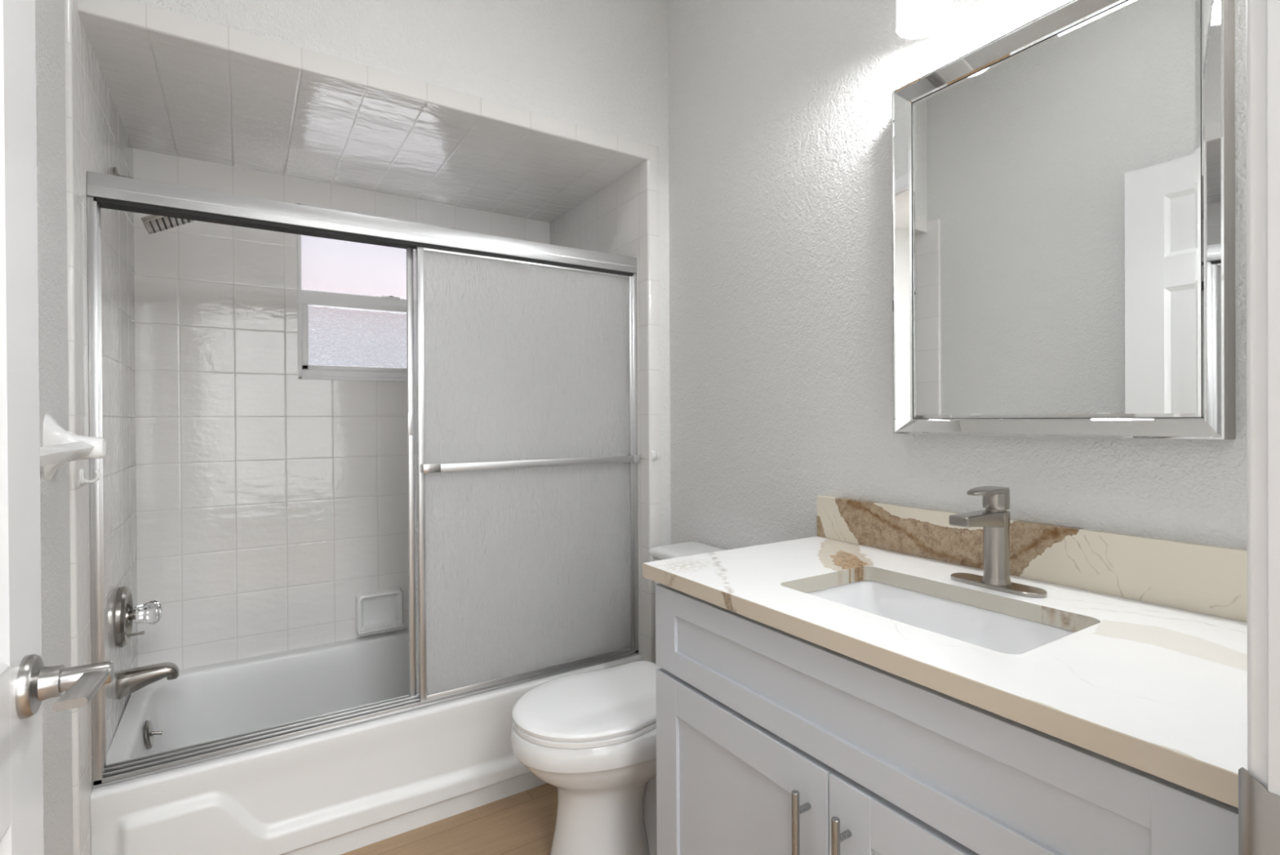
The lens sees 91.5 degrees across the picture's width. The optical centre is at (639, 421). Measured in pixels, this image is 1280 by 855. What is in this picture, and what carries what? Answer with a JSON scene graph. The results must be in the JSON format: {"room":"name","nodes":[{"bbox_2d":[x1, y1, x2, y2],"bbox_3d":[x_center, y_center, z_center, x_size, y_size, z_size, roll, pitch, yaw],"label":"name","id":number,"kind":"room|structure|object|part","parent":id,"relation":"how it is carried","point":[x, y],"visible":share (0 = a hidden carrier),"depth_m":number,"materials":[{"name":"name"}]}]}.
{"room":"bathroom","nodes":[
{"label":"bathroom","id":0,"kind":"room"},
{"bbox_2d":[35,0,137,854],"bbox_3d":[-1.097,-0.288,1.047,0.110,2.990,2.671,0,0,-33],"label":"wall","id":1,"kind":"structure","parent":0,"point":[97,139],"depth_m":1.35,"materials":[{"name":"paint"}]},
{"bbox_2d":[39,413,106,480],"bbox_3d":[-0.962,0.049,1.003,0.085,0.128,0.591,0,0,-33],"label":"towel bar","id":2,"kind":"object","parent":1,"relation":"attached to","point":[61,446],"visible":0.69,"depth_m":1.18,"materials":[{"name":"white ceramic"}]},
{"bbox_2d":[80,468,100,484],"bbox_3d":[-1.230,0.123,1.396,0.034,0.036,0.018,0,0,-33],"label":"wall hook","id":3,"kind":"object","parent":1,"relation":"attached to","point":[82,480],"visible":1,"depth_m":1.39,"materials":[{"name":"white ceramic"}]},
{"bbox_2d":[113,585,161,647],"bbox_3d":[-1.458,0.562,1.820,0.099,0.172,0.172,0,0,-33],"label":"shower valve","id":4,"kind":"object","parent":1,"relation":"attached to","point":[150,612],"visible":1,"depth_m":1.80,"materials":[{"name":"silver metal"}]},
{"bbox_3d":[-1.472,0.562,1.811,0.020,0.026,0.026,0,0,-33],"label":"stem","id":5,"kind":"part","parent":4,"relation":"part of","materials":[{"name":"silver metal"}]},
{"bbox_3d":[-1.469,0.618,1.813,0.046,0.011,0.010,0,0,-33],"label":"diverter lever","id":6,"kind":"part","parent":4,"relation":"part of","materials":[{"name":"silver metal"}]},
{"bbox_3d":[-1.444,0.562,1.829,0.067,0.070,0.070,0,0,-33],"label":"crystal knob","id":7,"kind":"part","parent":4,"relation":"part of","materials":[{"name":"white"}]},
{"bbox_2d":[116,662,178,699],"bbox_3d":[-1.430,0.751,1.817,0.139,0.078,0.068,0,0,-33],"label":"tub spout","id":8,"kind":"object","parent":1,"relation":"attached to","point":[129,681],"visible":1,"depth_m":1.79,"materials":[{"name":"silver metal"}]},
{"bbox_2d":[112,166,194,234],"bbox_3d":[-1.429,-0.646,1.837,0.183,0.162,0.140,0,0,-33],"label":"shower","id":9,"kind":"object","parent":1,"relation":"attached to","point":[153,224],"visible":0.35,"depth_m":1.83,"materials":[{"name":"silver metal"}]},
{"bbox_3d":[-1.401,-0.601,1.855,0.117,0.070,0.140,0,0,-33],"label":"head plate","id":10,"kind":"part","parent":9,"relation":"part of","materials":[{"name":"silver metal"}]},
{"bbox_2d":[133,148,550,669],"bbox_3d":[-1.090,0.113,2.564,1.564,2.175,0.120,0,0,-33],"label":"wall","id":11,"kind":"structure","parent":0,"point":[268,499],"depth_m":2.28,"materials":[{"name":"tile"}]},
{"bbox_2d":[296,202,454,382],"bbox_3d":[-1.099,-0.473,2.603,0.712,0.717,0.204,0,0,-33],"label":"window","id":12,"kind":"structure","parent":11,"relation":"in","point":[352,295],"depth_m":2.49,"materials":[{"name":"white plastic"}]},
{"bbox_3d":[-1.073,-0.648,2.561,0.572,0.343,0.006,0,0,-33],"label":"pane","id":13,"kind":"part","parent":12,"relation":"part of","materials":[{"name":"clear glass"}]},
{"bbox_3d":[-1.064,-0.356,2.551,0.568,0.310,0.050,0,0,-33],"label":"sash","id":14,"kind":"part","parent":12,"relation":"part of","materials":[{"name":"white plastic"}]},
{"bbox_3d":[-1.062,-0.338,2.547,0.532,0.247,0.006,0,0,-33],"label":"pane","id":15,"kind":"part","parent":12,"relation":"part of","materials":[{"name":"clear glass"}]},
{"bbox_2d":[355,586,404,635],"bbox_3d":[-1.037,0.758,2.493,0.177,0.158,0.058,0,0,-33],"label":"soap dish","id":16,"kind":"object","parent":11,"relation":"attached to","point":[378,611],"visible":1,"depth_m":2.50,"materials":[{"name":"white ceramic"}]},
{"bbox_2d":[77,9,648,222],"bbox_3d":[-0.839,-0.949,2.163,1.554,0.050,0.846,0,0,-33],"label":"ceiling","id":17,"kind":"structure","parent":0,"point":[173,95],"depth_m":2.00,"materials":[{"name":"tile"}]},
{"bbox_2d":[131,0,671,544],"bbox_3d":[-0.612,-0.294,1.887,1.630,2.990,0.124,0,0,-33],"label":"wall","id":18,"kind":"structure","parent":0,"point":[598,64],"depth_m":1.97,"materials":[{"name":"paint"}]},
{"bbox_2d":[77,0,648,159],"bbox_3d":[-0.619,-0.953,1.806,1.540,0.053,0.009,0,0,-33],"label":"trim","id":19,"kind":"structure","parent":18,"relation":"attached to","point":[131,11],"depth_m":1.68,"materials":[{"name":"tile"}]},
{"bbox_2d":[648,144,661,662],"bbox_3d":[0.055,0.105,2.236,0.044,2.181,0.009,0,0,-33],"label":"trim","id":20,"kind":"structure","parent":18,"relation":"attached to","point":[654,172],"depth_m":2.23,"materials":[{"name":"tile"}]},
{"bbox_2d":[339,782,557,854],"bbox_3d":[0.128,1.227,0.561,4.000,0.050,4.808,0,0,-33],"label":"floor","id":21,"kind":"structure","parent":0,"point":[523,822],"depth_m":1.82,"materials":[{"name":"brown wood"}]},
{"bbox_2d":[90,628,643,854],"bbox_3d":[-0.838,1.030,2.179,1.523,0.342,0.800,0,0,-33],"label":"bathtub","id":22,"kind":"object","parent":21,"relation":"on","point":[338,791],"visible":0.75,"depth_m":1.82,"materials":[{"name":"white ceramic"}]},
{"bbox_3d":[-1.433,0.912,1.821,0.018,0.081,0.082,0,0,-33],"label":"overflow plate","id":23,"kind":"part","parent":22,"relation":"part of","materials":[{"name":"silver metal"}]},
{"bbox_3d":[-1.418,0.913,1.830,0.028,0.017,0.016,0,0,-33],"label":"trip lever","id":24,"kind":"part","parent":22,"relation":"part of","materials":[{"name":"silver metal"}]},
{"bbox_2d":[86,171,639,788],"bbox_3d":[-0.657,0.133,1.884,1.523,1.450,0.089,0,0,-33],"label":"shower enclosure","id":25,"kind":"object","parent":22,"relation":"on","point":[523,458],"visible":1,"depth_m":2.00,"materials":[{"name":"metal"}]},
{"bbox_3d":[-0.668,-0.563,1.893,1.523,0.058,0.061,0,0,-33],"label":"header rail","id":26,"kind":"part","parent":25,"relation":"part of","materials":[{"name":"metal"}]},
{"bbox_3d":[-0.379,0.156,2.093,0.764,1.373,0.014,0,0,-33],"label":"sliding panel","id":27,"kind":"part","parent":25,"relation":"part of","materials":[{"name":"metal"}]},
{"bbox_3d":[-0.379,0.154,2.093,0.736,1.350,0.005,0,0,-33],"label":"glass","id":28,"kind":"part","parent":25,"relation":"part of","materials":[{"name":"white"}]},
{"bbox_3d":[-0.345,0.156,2.082,0.764,1.373,0.014,0,0,-33],"label":"sliding panel","id":29,"kind":"part","parent":25,"relation":"part of","materials":[{"name":"glass"}]},
{"bbox_3d":[-0.345,0.154,2.082,0.736,1.350,0.005,0,0,-33],"label":"glass","id":30,"kind":"part","parent":25,"relation":"part of","materials":[{"name":"white glass"}]},
{"bbox_2d":[510,541,726,854],"bbox_3d":[-0.007,0.804,1.772,0.732,0.786,0.444,0,0,-33],"label":"toilet","id":31,"kind":"object","parent":21,"relation":"on","point":[590,735],"visible":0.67,"depth_m":1.61,"materials":[{"name":"porcelain"},{"name":"plastic"}]},
{"bbox_3d":[-0.099,0.780,1.716,0.504,0.016,0.374,0,0,-33],"label":"seat","id":32,"kind":"part","parent":31,"relation":"part of","materials":[{"name":"white plastic"}]},
{"bbox_3d":[-0.099,0.761,1.716,0.508,0.021,0.378,0,0,-33],"label":"seat lid","id":33,"kind":"part","parent":31,"relation":"part of","materials":[{"name":"white plastic"}]},
{"bbox_3d":[0.221,0.617,1.918,0.181,0.348,0.422,0,0,-33],"label":"tank","id":34,"kind":"part","parent":31,"relation":"part of","materials":[{"name":"white ceramic"}]},
{"bbox_3d":[0.216,0.426,1.914,0.196,0.033,0.444,0,0,-33],"label":"tank lid","id":35,"kind":"part","parent":31,"relation":"part of","materials":[{"name":"white ceramic"}]},
{"bbox_2d":[655,582,1238,854],"bbox_3d":[0.515,0.769,1.094,0.592,0.857,0.981,0,0,-33],"label":"vanity cabinet","id":36,"kind":"object","parent":21,"relation":"on","point":[771,740],"visible":0.86,"depth_m":0.92,"materials":[{"name":"grey wood"}]},
{"bbox_3d":[0.171,0.813,1.169,0.019,0.542,0.475,0,0,-33],"label":"door","id":37,"kind":"part","parent":36,"relation":"part of","materials":[{"name":"grey wood"}]},
{"bbox_3d":[0.255,0.683,0.985,0.036,0.205,0.012,0,0,-33],"label":"handle","id":38,"kind":"part","parent":36,"relation":"part of","materials":[{"name":"metal"}]},
{"bbox_3d":[0.297,0.683,0.919,0.036,0.205,0.012,0,0,-33],"label":"handle","id":39,"kind":"part","parent":36,"relation":"part of","materials":[{"name":"metal"}]},
{"bbox_3d":[0.428,0.813,0.766,0.019,0.542,0.475,0,0,-33],"label":"door","id":40,"kind":"part","parent":36,"relation":"part of","materials":[{"name":"grey wood"}]},
{"bbox_2d":[642,536,1247,807],"bbox_3d":[0.520,0.324,1.099,0.574,0.030,1.015,0,0,-33],"label":"countertop","id":41,"kind":"structure","parent":36,"relation":"on","point":[1160,691],"depth_m":0.85,"materials":[{"name":"stone"}]},
{"bbox_2d":[806,580,1075,653],"bbox_3d":[0.492,0.413,1.081,0.331,0.144,0.498,0,0,-33],"label":"sink","id":42,"kind":"object","parent":41,"relation":"in","point":[993,630],"visible":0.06,"depth_m":1.18,"materials":[{"name":"white ceramic"}]},
{"bbox_2d":[949,485,1047,597],"bbox_3d":[0.623,0.215,1.137,0.152,0.186,0.169,0,0,-33],"label":"faucet","id":43,"kind":"object","parent":41,"relation":"on","point":[994,520],"visible":1,"depth_m":1.14,"materials":[{"name":"silver metal"}]},
{"bbox_3d":[0.616,0.181,1.133,0.134,0.030,0.040,0,0,-33],"label":"spout","id":44,"kind":"part","parent":43,"relation":"part of","materials":[{"name":"silver metal"}]},
{"bbox_3d":[0.638,0.145,1.147,0.106,0.044,0.044,0,0,-33],"label":"handle","id":45,"kind":"part","parent":43,"relation":"part of","materials":[{"name":"silver metal"}]},
{"bbox_3d":[0.665,0.304,1.164,0.054,0.008,0.169,0,0,-33],"label":"plate","id":46,"kind":"part","parent":43,"relation":"part of","materials":[{"name":"silver metal"}]},
{"bbox_2d":[550,159,652,662],"bbox_3d":[-0.176,0.123,2.586,0.043,2.145,0.846,0,0,-33],"label":"wall","id":47,"kind":"structure","parent":0,"point":[615,220],"depth_m":2.27,"materials":[{"name":"tile"}]},
{"bbox_2d":[651,450,659,460],"bbox_3d":[0.057,0.121,2.212,0.018,0.036,0.034,0,0,-33],"label":"wall hook","id":48,"kind":"object","parent":47,"relation":"attached to","point":[654,457],"visible":1,"depth_m":2.22,"materials":[{"name":"white ceramic"}]},
{"bbox_2d":[667,0,1247,549],"bbox_3d":[0.358,-0.301,1.974,0.100,2.990,2.671,0,0,-33],"label":"wall","id":49,"kind":"structure","parent":0,"point":[780,111],"depth_m":1.68,"materials":[{"name":"paint"}]},
{"bbox_2d":[896,0,953,39],"bbox_3d":[0.707,-0.966,1.191,0.142,0.240,0.451,0,0,-33],"label":"vanity light","id":50,"kind":"object","parent":49,"relation":"attached to","point":[915,19],"visible":1,"depth_m":1.33,"materials":[{"name":"white glass"}]},
{"bbox_3d":[0.604,-0.900,1.325,0.064,0.095,0.064,0,0,-33],"label":"bulb","id":51,"kind":"part","parent":50,"relation":"part of","materials":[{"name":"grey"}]},
{"bbox_2d":[816,494,1247,622],"bbox_3d":[0.754,0.253,1.248,0.020,0.109,1.014,0,0,-33],"label":"backsplash","id":52,"kind":"structure","parent":49,"relation":"attached to","point":[1198,577],"depth_m":1.15,"materials":[{"name":"stone"}]},
{"bbox_2d":[891,0,1235,439],"bbox_3d":[0.756,-0.365,1.206,0.050,0.787,0.576,0,0,-33],"label":"wall mirror","id":53,"kind":"object","parent":49,"relation":"attached to","point":[1064,184],"visible":1,"depth_m":1.14,"materials":[{"name":"grey mirror"}]},
{"bbox_3d":[0.294,-0.293,0.279,4.000,2.990,0.120,0,0,-33],"label":"wall","id":54,"kind":"structure","parent":0,"visible":0},
{"bbox_2d":[0,0,114,854],"bbox_3d":[-0.456,0.146,0.381,0.110,2.096,0.849,0,0,-33],"label":"door","id":55,"kind":"structure","parent":54,"relation":"in","point":[25,682],"depth_m":0.66,"materials":[{"name":"white wood"}]},
{"bbox_3d":[-0.587,0.281,0.648,0.046,0.034,0.146,0,0,-33],"label":"handle","id":56,"kind":"part","parent":55,"relation":"part of","materials":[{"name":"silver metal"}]},
{"bbox_2d":[1238,0,1279,854],"bbox_3d":[0.520,0.110,0.425,0.072,2.180,0.157,0,0,-33],"label":"trim","id":57,"kind":"structure","parent":54,"relation":"attached to","point":[1259,785],"depth_m":0.47,"materials":[{"name":"white"}]},
{"bbox_3d":[0.527,0.110,0.427,0.058,2.180,0.152,0,0,-33],"label":"casing","id":58,"kind":"part","parent":57,"relation":"part of","materials":[{"name":"white"}]},
{"bbox_3d":[0.471,0.313,0.457,0.007,0.097,0.051,0,0,-23],"label":"strike plate","id":59,"kind":"part","parent":57,"relation":"part of","materials":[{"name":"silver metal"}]}
]}

